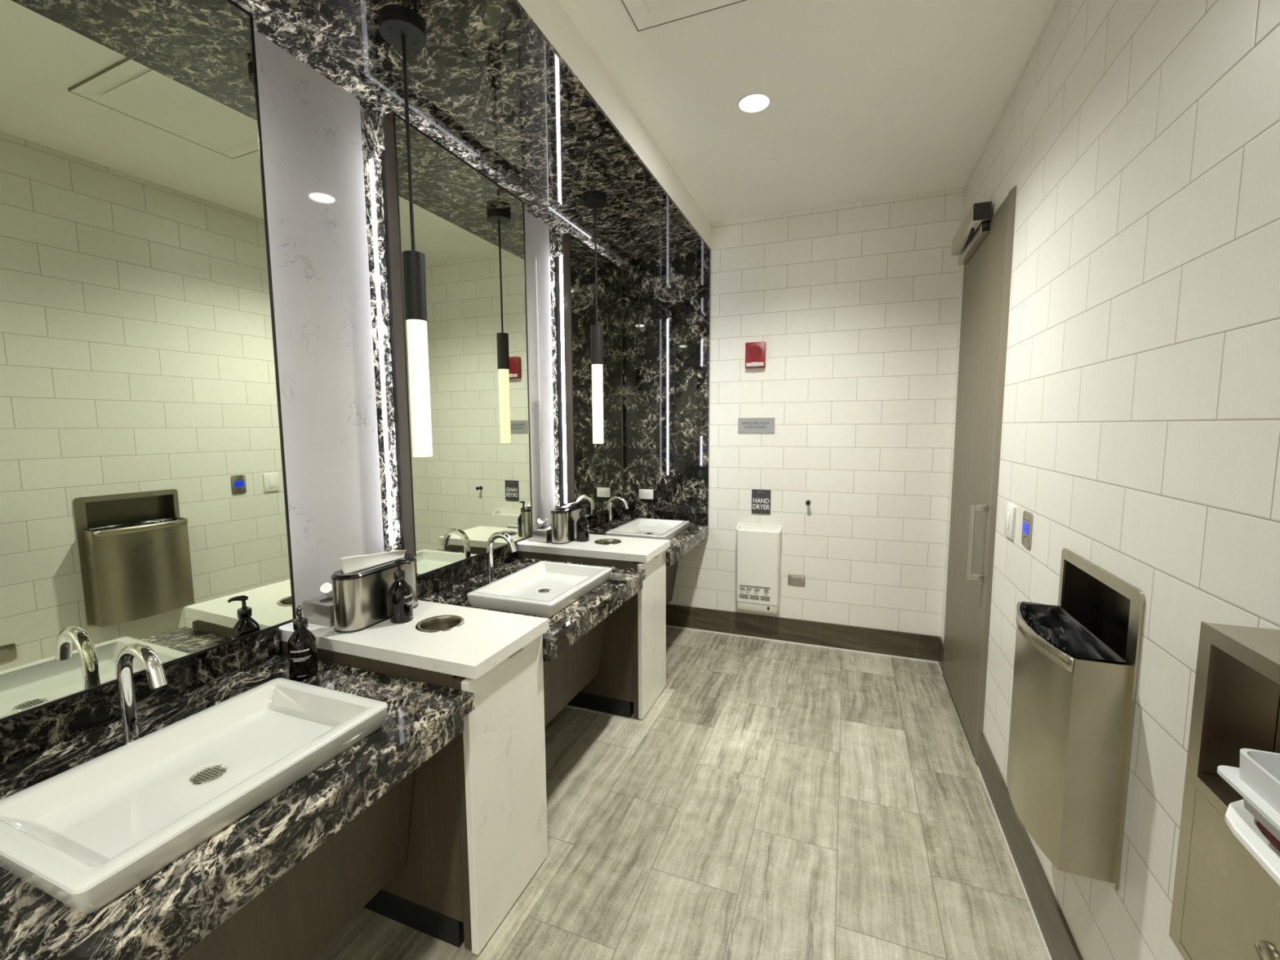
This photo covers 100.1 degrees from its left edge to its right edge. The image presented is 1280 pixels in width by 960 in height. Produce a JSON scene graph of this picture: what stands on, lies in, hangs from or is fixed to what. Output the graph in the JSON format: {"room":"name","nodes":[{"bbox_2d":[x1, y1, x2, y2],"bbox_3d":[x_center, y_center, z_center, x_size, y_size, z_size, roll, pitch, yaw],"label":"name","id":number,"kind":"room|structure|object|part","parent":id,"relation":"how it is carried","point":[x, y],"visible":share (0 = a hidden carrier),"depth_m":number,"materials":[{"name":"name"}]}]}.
{"room":"public restroom","nodes":[
{"label":"public restroom","id":0,"kind":"room"},
{"bbox_2d":[360,102,562,551],"bbox_3d":[-1.427,-0.049,1.226,0.091,2.908,6.275,2,6,21],"label":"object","id":1,"kind":"structure","parent":0,"point":[371,122],"depth_m":2.12,"materials":[{"name":"stone"}]},
{"bbox_2d":[0,626,280,764],"bbox_3d":[-1.345,0.543,1.291,0.051,0.108,0.932,2,6,21],"label":"backsplash","id":2,"kind":"structure","parent":1,"relation":"attached to","point":[25,734],"depth_m":1.32,"materials":[{"name":"stone"}]},
{"bbox_2d":[0,0,296,723],"bbox_3d":[-1.300,-0.390,1.210,0.153,1.733,0.847,2,6,22],"label":"mirror","id":3,"kind":"object","parent":1,"relation":"attached to","point":[144,491],"visible":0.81,"depth_m":1.26,"materials":[{"name":"grey mirror"}]},
{"bbox_3d":[-1.252,-0.388,1.191,0.049,1.733,0.847,2,6,22],"label":"rail","id":4,"kind":"part","parent":3,"relation":"part of","materials":[{"name":"grey"}]},
{"bbox_2d":[0,652,474,959],"bbox_3d":[-0.991,0.901,1.190,0.805,0.588,0.936,2,6,21],"label":"countertop","id":5,"kind":"structure","parent":1,"relation":"attached to","point":[282,880],"depth_m":1.14,"materials":[{"name":"stone"}]},
{"bbox_2d":[115,642,168,746],"bbox_3d":[-1.110,0.483,1.196,0.162,0.244,0.040,2,6,21],"label":"faucet","id":6,"kind":"object","parent":5,"relation":"on","point":[150,660],"visible":0.94,"depth_m":1.20,"materials":[{"name":"silver metal"}]},
{"bbox_2d":[0,677,387,914],"bbox_3d":[-0.887,0.586,1.103,0.394,0.056,0.568,2,6,21],"label":"sink","id":7,"kind":"object","parent":5,"relation":"in","point":[85,835],"visible":1,"depth_m":1.04,"materials":[{"name":"white ceramic"}]},
{"bbox_3d":[-0.835,0.929,1.133,0.102,0.542,0.926,2,6,21],"label":"access panel","id":8,"kind":"part","parent":5,"relation":"part of","materials":[{"name":"brown laminate"}]},
{"bbox_2d":[287,604,318,680],"bbox_3d":[-0.977,0.464,1.546,0.072,0.210,0.072,1,6,10],"label":"soap bottle","id":9,"kind":"object","parent":5,"relation":"on","point":[302,655],"visible":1,"depth_m":1.52,"materials":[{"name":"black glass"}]},
{"bbox_2d":[253,29,384,617],"bbox_3d":[-1.117,-0.461,1.853,0.011,1.847,0.468,2,6,21],"label":"panel","id":10,"kind":"object","parent":1,"relation":"attached to","point":[312,144],"visible":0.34,"depth_m":1.86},
{"bbox_2d":[381,111,533,577],"bbox_3d":[-0.809,-0.517,2.449,0.153,1.733,0.847,2,6,21],"label":"mirror","id":11,"kind":"object","parent":1,"relation":"attached to","point":[475,485],"visible":0.92,"depth_m":2.32,"materials":[{"name":"grey mirror"}]},
{"bbox_2d":[416,542,517,596],"bbox_3d":[-0.867,0.416,2.524,0.051,0.108,0.935,2,6,21],"label":"backsplash","id":12,"kind":"structure","parent":1,"relation":"attached to","point":[426,584],"depth_m":2.51,"materials":[{"name":"stone"}]},
{"bbox_2d":[231,0,710,262],"bbox_3d":[-1.016,-1.306,0.938,0.804,0.015,6.275,2,6,21],"label":"soffit","id":13,"kind":"object","parent":1,"relation":"attached to","point":[486,84],"depth_m":2.00,"materials":[{"name":"stone"}]},
{"bbox_2d":[378,4,432,457],"bbox_3d":[-0.703,-0.721,1.661,0.131,1.297,0.131,2,6,21],"label":"pendant lamp","id":14,"kind":"object","parent":13,"relation":"hanging from","point":[401,26],"visible":1,"depth_m":1.65,"materials":[{"name":"black metal"}]},
{"bbox_3d":[-0.705,-1.013,1.632,0.013,0.627,0.013,2,6,21],"label":"rod","id":15,"kind":"part","parent":14,"relation":"part of","materials":[{"name":"black metal"}]},
{"bbox_2d":[401,250,427,322],"bbox_3d":[-0.703,-0.602,1.673,0.066,0.204,0.066,2,6,21],"label":"socket","id":16,"kind":"object","parent":14,"relation":"attached to","point":[413,261],"depth_m":1.65,"materials":[{"name":"black metal"}]},
{"bbox_3d":[-0.701,-0.287,1.704,0.059,0.426,0.059,2,6,21],"label":"lamp shade","id":17,"kind":"part","parent":14,"relation":"part of","materials":[{"name":"beige glass"}]},
{"bbox_2d":[582,190,607,444],"bbox_3d":[-0.233,-0.846,2.874,0.131,1.297,0.131,2,6,21],"label":"pendant lamp","id":18,"kind":"object","parent":13,"relation":"hanging from","point":[593,199],"visible":1,"depth_m":2.87,"materials":[{"name":"black metal"}]},
{"bbox_3d":[-0.234,-1.137,2.845,0.013,0.627,0.013,2,6,21],"label":"rod","id":19,"kind":"part","parent":18,"relation":"part of","materials":[{"name":"black metal"}]},
{"bbox_2d":[590,324,603,364],"bbox_3d":[-0.232,-0.726,2.886,0.066,0.204,0.066,2,6,21],"label":"socket","id":20,"kind":"object","parent":18,"relation":"attached to","point":[596,331],"depth_m":2.86,"materials":[{"name":"black metal"}]},
{"bbox_3d":[-0.231,-0.412,2.918,0.059,0.426,0.059,2,6,21],"label":"lamp shade","id":21,"kind":"part","parent":18,"relation":"part of","materials":[{"name":"beige glass"}]},
{"bbox_2d":[417,557,645,726],"bbox_3d":[-0.513,0.774,2.424,0.805,0.588,0.938,2,6,21],"label":"countertop","id":22,"kind":"structure","parent":1,"relation":"attached to","point":[572,643],"depth_m":2.38,"materials":[{"name":"stone"}]},
{"bbox_2d":[486,531,516,584],"bbox_3d":[-0.630,0.355,2.434,0.162,0.244,0.040,2,6,21],"label":"faucet","id":23,"kind":"object","parent":22,"relation":"on","point":[493,537],"visible":0.93,"depth_m":2.44,"materials":[{"name":"silver metal"}]},
{"bbox_2d":[417,557,645,652],"bbox_3d":[-0.514,0.505,2.397,0.805,0.046,0.938,2,6,21],"label":"countertop","id":24,"kind":"structure","parent":22,"relation":"on","point":[573,617],"depth_m":2.29,"materials":[{"name":"stone"}]},
{"bbox_2d":[466,560,612,617],"bbox_3d":[-0.412,0.460,2.331,0.394,0.056,0.568,2,6,21],"label":"sink","id":25,"kind":"object","parent":22,"relation":"in","point":[544,588],"visible":1,"depth_m":2.31,"materials":[{"name":"white ceramic"}]},
{"bbox_3d":[-0.356,0.803,2.366,0.102,0.542,0.929,2,6,21],"label":"access panel","id":26,"kind":"part","parent":22,"relation":"part of","materials":[{"name":"brown laminate"}]},
{"bbox_2d":[524,209,555,527],"bbox_3d":[-0.634,-0.589,3.100,0.011,1.847,0.480,2,6,21],"label":"panel","id":27,"kind":"object","parent":1,"relation":"attached to","point":[536,232],"visible":0.34,"depth_m":3.18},
{"bbox_2d":[547,508,613,528],"bbox_3d":[-0.395,0.291,3.740,0.051,0.108,0.895,2,6,21],"label":"backsplash","id":28,"kind":"structure","parent":1,"relation":"attached to","point":[601,517],"depth_m":3.91,"materials":[{"name":"stone"}]},
{"bbox_2d":[554,233,623,517],"bbox_3d":[-0.342,-0.640,3.655,0.153,1.733,0.787,2,6,21],"label":"mirror","id":29,"kind":"object","parent":1,"relation":"attached to","point":[593,471],"visible":0.83,"depth_m":3.45,"materials":[{"name":"grey mirror"}]},
{"bbox_2d":[589,519,707,604],"bbox_3d":[-0.042,0.649,3.640,0.805,0.588,0.898,2,6,21],"label":"countertop","id":30,"kind":"structure","parent":1,"relation":"attached to","point":[682,544],"depth_m":3.67,"materials":[{"name":"stone"}]},
{"bbox_2d":[606,495,628,530],"bbox_3d":[-0.152,0.229,3.667,0.162,0.244,0.040,2,6,21],"label":"faucet","id":31,"kind":"object","parent":30,"relation":"on","point":[621,499],"visible":0.93,"depth_m":3.67,"materials":[{"name":"silver metal"}]},
{"bbox_2d":[605,517,689,540],"bbox_3d":[0.065,0.334,3.560,0.394,0.056,0.568,2,6,21],"label":"sink","id":32,"kind":"object","parent":30,"relation":"in","point":[639,527],"visible":0.91,"depth_m":3.63,"materials":[{"name":"white ceramic"}]},
{"bbox_3d":[0.115,0.678,3.582,0.102,0.542,0.889,2,6,21],"label":"access panel","id":33,"kind":"part","parent":30,"relation":"part of","materials":[{"name":"brown laminate"}]},
{"bbox_2d":[517,0,710,247],"bbox_3d":[-1.018,-1.398,0.929,0.802,0.169,6.275,2,6,21],"label":"soffit","id":34,"kind":"structure","parent":0,"point":[550,16],"depth_m":2.12,"materials":[{"name":"paint"}]},
{"bbox_2d":[310,626,1048,959],"bbox_3d":[-0.290,1.473,0.942,2.523,0.076,6.457,2,6,21],"label":"floor","id":35,"kind":"structure","parent":0,"point":[774,800],"depth_m":2.03,"materials":[{"name":"tile"}]},
{"bbox_2d":[279,600,549,955],"bbox_3d":[-0.745,0.908,1.812,0.793,0.880,0.390,2,6,21],"label":"vanity cabinet","id":36,"kind":"object","parent":35,"relation":"on","point":[477,835],"visible":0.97,"depth_m":1.60,"materials":[{"name":"white laminate"}]},
{"bbox_2d":[302,594,334,626],"bbox_3d":[-1.039,0.434,1.819,0.125,0.072,0.129,2,6,21],"label":"tissue box","id":37,"kind":"object","parent":36,"relation":"on","point":[319,611],"visible":0.46,"depth_m":1.76,"materials":[{"name":"metal"}]},
{"bbox_2d":[320,582,332,598],"bbox_3d":[-1.038,0.372,1.809,0.051,0.052,0.076,2,6,21],"label":"tissue","id":38,"kind":"object","parent":37,"relation":"on","point":[326,588],"visible":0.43,"depth_m":1.80,"materials":[{"name":"white paper"}]},
{"bbox_2d":[330,553,417,633],"bbox_3d":[-0.895,0.376,1.828,0.106,0.184,0.315,2,6,21],"label":"dispenser","id":39,"kind":"object","parent":36,"relation":"on","point":[361,602],"visible":0.8,"depth_m":1.72,"materials":[{"name":"metal"}]},
{"bbox_2d":[340,550,405,573],"bbox_3d":[-0.899,0.263,1.813,0.020,0.061,0.266,2,6,21],"label":"paper towel","id":40,"kind":"object","parent":39,"relation":"on","point":[352,564],"visible":0.99,"depth_m":1.79,"materials":[{"name":"white paper"}]},
{"bbox_2d":[388,559,413,623],"bbox_3d":[-0.800,0.367,1.789,0.072,0.210,0.072,-5,7,-39],"label":"soap bottle","id":41,"kind":"object","parent":36,"relation":"on","point":[400,593],"visible":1,"depth_m":1.77,"materials":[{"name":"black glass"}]},
{"bbox_3d":[-0.409,0.942,1.684,0.022,0.819,0.388,2,6,21],"label":"door","id":42,"kind":"part","parent":36,"relation":"part of","materials":[{"name":"white stone"}]},
{"bbox_3d":[-0.387,0.535,1.661,0.014,0.008,0.067,2,6,21],"label":"door pull","id":43,"kind":"part","parent":36,"relation":"part of","materials":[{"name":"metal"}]},
{"bbox_2d":[517,533,670,719],"bbox_3d":[-0.267,0.781,3.046,0.793,0.880,0.390,2,6,21],"label":"vanity cabinet","id":44,"kind":"object","parent":35,"relation":"on","point":[631,676],"visible":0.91,"depth_m":2.83,"materials":[{"name":"white stone"}]},
{"bbox_2d":[527,524,551,542],"bbox_3d":[-0.556,0.306,3.066,0.125,0.072,0.129,2,6,21],"label":"tissue box","id":45,"kind":"object","parent":44,"relation":"on","point":[540,534],"visible":0.71,"depth_m":3.01,"materials":[{"name":"metal"}]},
{"bbox_2d":[537,518,547,527],"bbox_3d":[-0.554,0.244,3.057,0.051,0.052,0.076,2,6,21],"label":"tissue","id":46,"kind":"object","parent":45,"relation":"on","point":[541,523],"visible":1,"depth_m":3.05,"materials":[{"name":"white paper"}]},
{"bbox_2d":[550,503,586,544],"bbox_3d":[-0.407,0.247,3.087,0.106,0.184,0.315,2,6,21],"label":"dispenser","id":47,"kind":"object","parent":44,"relation":"on","point":[563,520],"visible":0.8,"depth_m":2.96,"materials":[{"name":"silver metal"}]},
{"bbox_2d":[556,495,584,508],"bbox_3d":[-0.398,0.129,3.086,0.064,0.047,0.274,2,6,21],"label":"paper towel","id":48,"kind":"object","parent":47,"relation":"on","point":[567,505],"visible":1,"depth_m":3.10,"materials":[{"name":"white paper"}]},
{"bbox_2d":[576,503,589,542],"bbox_3d":[-0.324,0.240,3.027,0.072,0.210,0.072,4,7,36],"label":"soap bottle","id":49,"kind":"object","parent":44,"relation":"on","point":[582,523],"visible":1,"depth_m":3.00,"materials":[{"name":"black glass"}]},
{"bbox_3d":[0.070,0.815,2.918,0.022,0.819,0.388,2,6,21],"label":"door","id":50,"kind":"part","parent":44,"relation":"part of","materials":[{"name":"white stone"}]},
{"bbox_2d":[612,186,964,636],"bbox_3d":[0.796,-0.316,3.758,2.420,2.908,0.106,2,6,21],"label":"wall","id":51,"kind":"structure","parent":0,"point":[854,306],"depth_m":3.57,"materials":[{"name":"white tile"}]},
{"bbox_2d":[639,488,653,499],"bbox_3d":[0.045,0.106,4.030,0.114,0.074,0.008,2,6,21],"label":"wall outlet","id":52,"kind":"object","parent":51,"relation":"attached to","point":[643,493],"visible":1,"depth_m":4.03,"materials":[{"name":"white plastic"}]},
{"bbox_2d":[641,491,650,496],"bbox_3d":[0.045,0.107,4.029,0.068,0.035,0.003,2,6,21],"label":"receptacle","id":53,"kind":"object","parent":52,"relation":"attached to","point":[643,493],"depth_m":4.03,"materials":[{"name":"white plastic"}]},
{"bbox_2d":[745,341,765,368],"bbox_3d":[0.784,-0.848,3.639,0.132,0.170,0.052,2,6,21],"label":"fire alarm","id":54,"kind":"object","parent":51,"relation":"attached to","point":[755,352],"visible":1,"depth_m":3.63,"materials":[{"name":"red plastic"}]},
{"bbox_2d":[748,345,762,359],"bbox_3d":[0.782,-0.864,3.626,0.091,0.091,0.001,2,6,21],"label":"speaker grille","id":55,"kind":"object","parent":54,"relation":"attached to","point":[755,352],"depth_m":3.62,"materials":[{"name":"red plastic"}]},
{"bbox_2d":[737,417,774,433],"bbox_3d":[0.803,-0.377,3.704,0.251,0.105,0.008,2,6,21],"label":"sign","id":56,"kind":"object","parent":51,"relation":"attached to","point":[745,425],"visible":1,"depth_m":3.70,"materials":[{"name":"silver metal"}]},
{"bbox_2d":[735,522,782,613],"bbox_3d":[0.825,0.617,3.745,0.299,0.610,0.106,2,6,21],"label":"dryer","id":57,"kind":"object","parent":51,"relation":"attached to","point":[758,546],"visible":1,"depth_m":3.70,"materials":[{"name":"white plastic"}]},
{"bbox_2d":[751,488,770,514],"bbox_3d":[0.846,0.152,3.742,0.130,0.170,0.008,2,6,21],"label":"sign","id":58,"kind":"object","parent":51,"relation":"attached to","point":[761,499],"visible":1,"depth_m":3.74,"materials":[{"name":"grey plastic"}]},
{"bbox_2d":[787,573,804,586],"bbox_3d":[1.082,0.693,3.705,0.114,0.074,0.008,2,6,21],"label":"wall outlet","id":59,"kind":"object","parent":51,"relation":"attached to","point":[793,580],"visible":1,"depth_m":3.70,"materials":[{"name":"metal"}]},
{"bbox_2d":[791,577,801,583],"bbox_3d":[1.081,0.693,3.703,0.068,0.035,0.003,2,6,21],"label":"receptacle","id":60,"kind":"object","parent":59,"relation":"attached to","point":[793,580],"depth_m":3.70,"materials":[{"name":"grey plastic"}]},
{"bbox_2d":[666,604,941,662],"bbox_3d":[0.837,1.050,3.834,2.313,0.173,0.013,2,6,21],"label":"baseboard","id":61,"kind":"structure","parent":51,"relation":"attached to","point":[915,646],"depth_m":3.71,"materials":[{"name":"wood"}]},
{"bbox_2d":[805,500,810,505],"bbox_3d":[1.131,0.153,3.606,0.029,0.029,0.055,2,6,21],"label":"coat hook","id":62,"kind":"object","parent":51,"relation":"attached to","point":[807,502],"visible":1,"depth_m":3.58,"materials":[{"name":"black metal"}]},
{"bbox_2d":[558,0,1055,222],"bbox_3d":[-0.306,-1.496,0.643,2.523,0.076,6.457,2,6,21],"label":"ceiling","id":63,"kind":"structure","parent":0,"point":[871,100],"depth_m":2.22,"materials":[{"name":"paint"}]},
{"bbox_2d":[621,0,746,31],"bbox_3d":[0.167,-1.539,1.485,0.611,0.011,0.617,2,6,21],"label":"access panel","id":64,"kind":"object","parent":63,"relation":"in","point":[662,11],"visible":1,"depth_m":1.79,"materials":[{"name":"white"}]},
{"bbox_2d":[737,93,770,112],"bbox_3d":[0.493,-1.628,2.314,0.138,0.004,0.138,2,6,21],"label":"recessed light","id":65,"kind":"object","parent":63,"relation":"in","point":[756,102],"visible":1,"depth_m":2.31,"materials":[{"name":"white glass"}]},
{"bbox_2d":[763,159,779,167],"bbox_3d":[0.697,-1.682,2.844,0.083,0.006,0.083,2,6,21],"label":"sprinkler cover","id":66,"kind":"object","parent":63,"relation":"attached to","point":[771,162],"visible":1,"depth_m":2.83,"materials":[{"name":"metal"}]},
{"bbox_2d":[940,0,1279,959],"bbox_3d":[0.825,0.026,0.361,0.091,2.908,6.457,2,6,21],"label":"wall","id":67,"kind":"structure","parent":0,"point":[1138,141],"depth_m":1.14,"materials":[{"name":"white tile"}]},
{"bbox_2d":[942,185,1016,765],"bbox_3d":[1.643,0.008,2.715,0.070,2.462,0.990,2,6,21],"label":"door","id":68,"kind":"structure","parent":67,"relation":"in","point":[987,273],"depth_m":2.54,"materials":[{"name":"grey laminate"}]},
{"bbox_2d":[951,200,991,265],"bbox_3d":[1.683,-1.245,2.744,0.076,0.126,0.587,2,6,21],"label":"door closer","id":69,"kind":"object","parent":68,"relation":"attached to","point":[975,227],"depth_m":2.61,"materials":[{"name":"metal"}]},
{"bbox_3d":[1.684,-1.224,2.746,0.014,0.009,0.373,2,6,25],"label":"arm","id":70,"kind":"part","parent":69,"relation":"part of","materials":[{"name":"black"}]},
{"bbox_3d":[1.506,0.281,2.393,0.062,0.341,0.017,2,6,21],"label":"pull handle","id":71,"kind":"part","parent":68,"relation":"part of","materials":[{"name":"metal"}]},
{"bbox_2d":[937,636,1082,959],"bbox_3d":[0.782,1.385,0.512,0.013,0.173,6.265,2,6,21],"label":"baseboard","id":72,"kind":"structure","parent":67,"relation":"attached to","point":[1059,943],"depth_m":1.74,"materials":[{"name":"stone"}]},
{"bbox_2d":[1004,503,1015,539],"bbox_3d":[1.415,0.157,2.052,0.013,0.123,0.099,2,6,21],"label":"light switch","id":73,"kind":"object","parent":67,"relation":"attached to","point":[1010,515],"visible":1,"depth_m":2.03,"materials":[{"name":"white plastic"}]},
{"bbox_2d":[1021,510,1032,548],"bbox_3d":[1.343,0.171,1.861,0.009,0.120,0.084,2,6,21],"label":"indicator","id":74,"kind":"object","parent":67,"relation":"attached to","point":[1027,524],"visible":1,"depth_m":1.85,"materials":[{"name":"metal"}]},
{"bbox_2d":[1006,547,1145,890],"bbox_3d":[1.115,0.554,1.382,0.224,0.682,0.451,2,6,21],"label":"waste bin","id":75,"kind":"object","parent":67,"relation":"attached to","point":[1072,722],"visible":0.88,"depth_m":1.24,"materials":[{"name":"metal"}]},
{"bbox_2d":[1020,601,1125,664],"bbox_3d":[1.079,0.451,1.389,0.126,0.159,0.401,2,6,21],"label":"liner","id":76,"kind":"object","parent":75,"relation":"in","point":[1053,624],"visible":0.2,"depth_m":1.44,"materials":[{"name":"black plastic"}]},
{"bbox_2d":[1168,621,1279,959],"bbox_3d":[0.750,0.495,0.485,0.109,0.509,0.677,2,6,21],"label":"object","id":77,"kind":"object","parent":67,"relation":"attached to","point":[1225,906],"visible":0.95,"depth_m":0.77,"materials":[{"name":"metal"}]},
{"bbox_3d":[0.718,0.606,0.532,0.005,0.248,0.589,2,6,21],"label":"door","id":78,"kind":"part","parent":77,"relation":"part of","materials":[{"name":"metal"}]},
{"bbox_2d":[1217,748,1279,886],"bbox_3d":[0.701,0.403,0.451,0.122,0.107,0.469,2,6,21],"label":"plastic tray","id":79,"kind":"object","parent":77,"relation":"in","point":[1257,779],"visible":1,"depth_m":0.63,"materials":[{"name":"white plastic"}]},
{"bbox_3d":[0.688,0.421,0.524,0.079,0.057,0.353,3,7,32],"label":"handle","id":80,"kind":"part","parent":79,"relation":"part of","materials":[{"name":"white plastic"}]},
{"bbox_3d":[0.753,0.578,0.648,0.004,0.015,0.022,2,6,21],"label":"latch lever","id":81,"kind":"part","parent":77,"relation":"part of","materials":[{"name":"metal"}]},
{"bbox_2d":[1255,821,1279,850],"bbox_3d":[0.771,0.453,0.532,0.073,0.024,0.362,2,6,21],"label":"carton","id":82,"kind":"object","parent":77,"relation":"in","point":[1264,831],"visible":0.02,"depth_m":0.67,"materials":[{"name":"red cardboard"}]}
]}

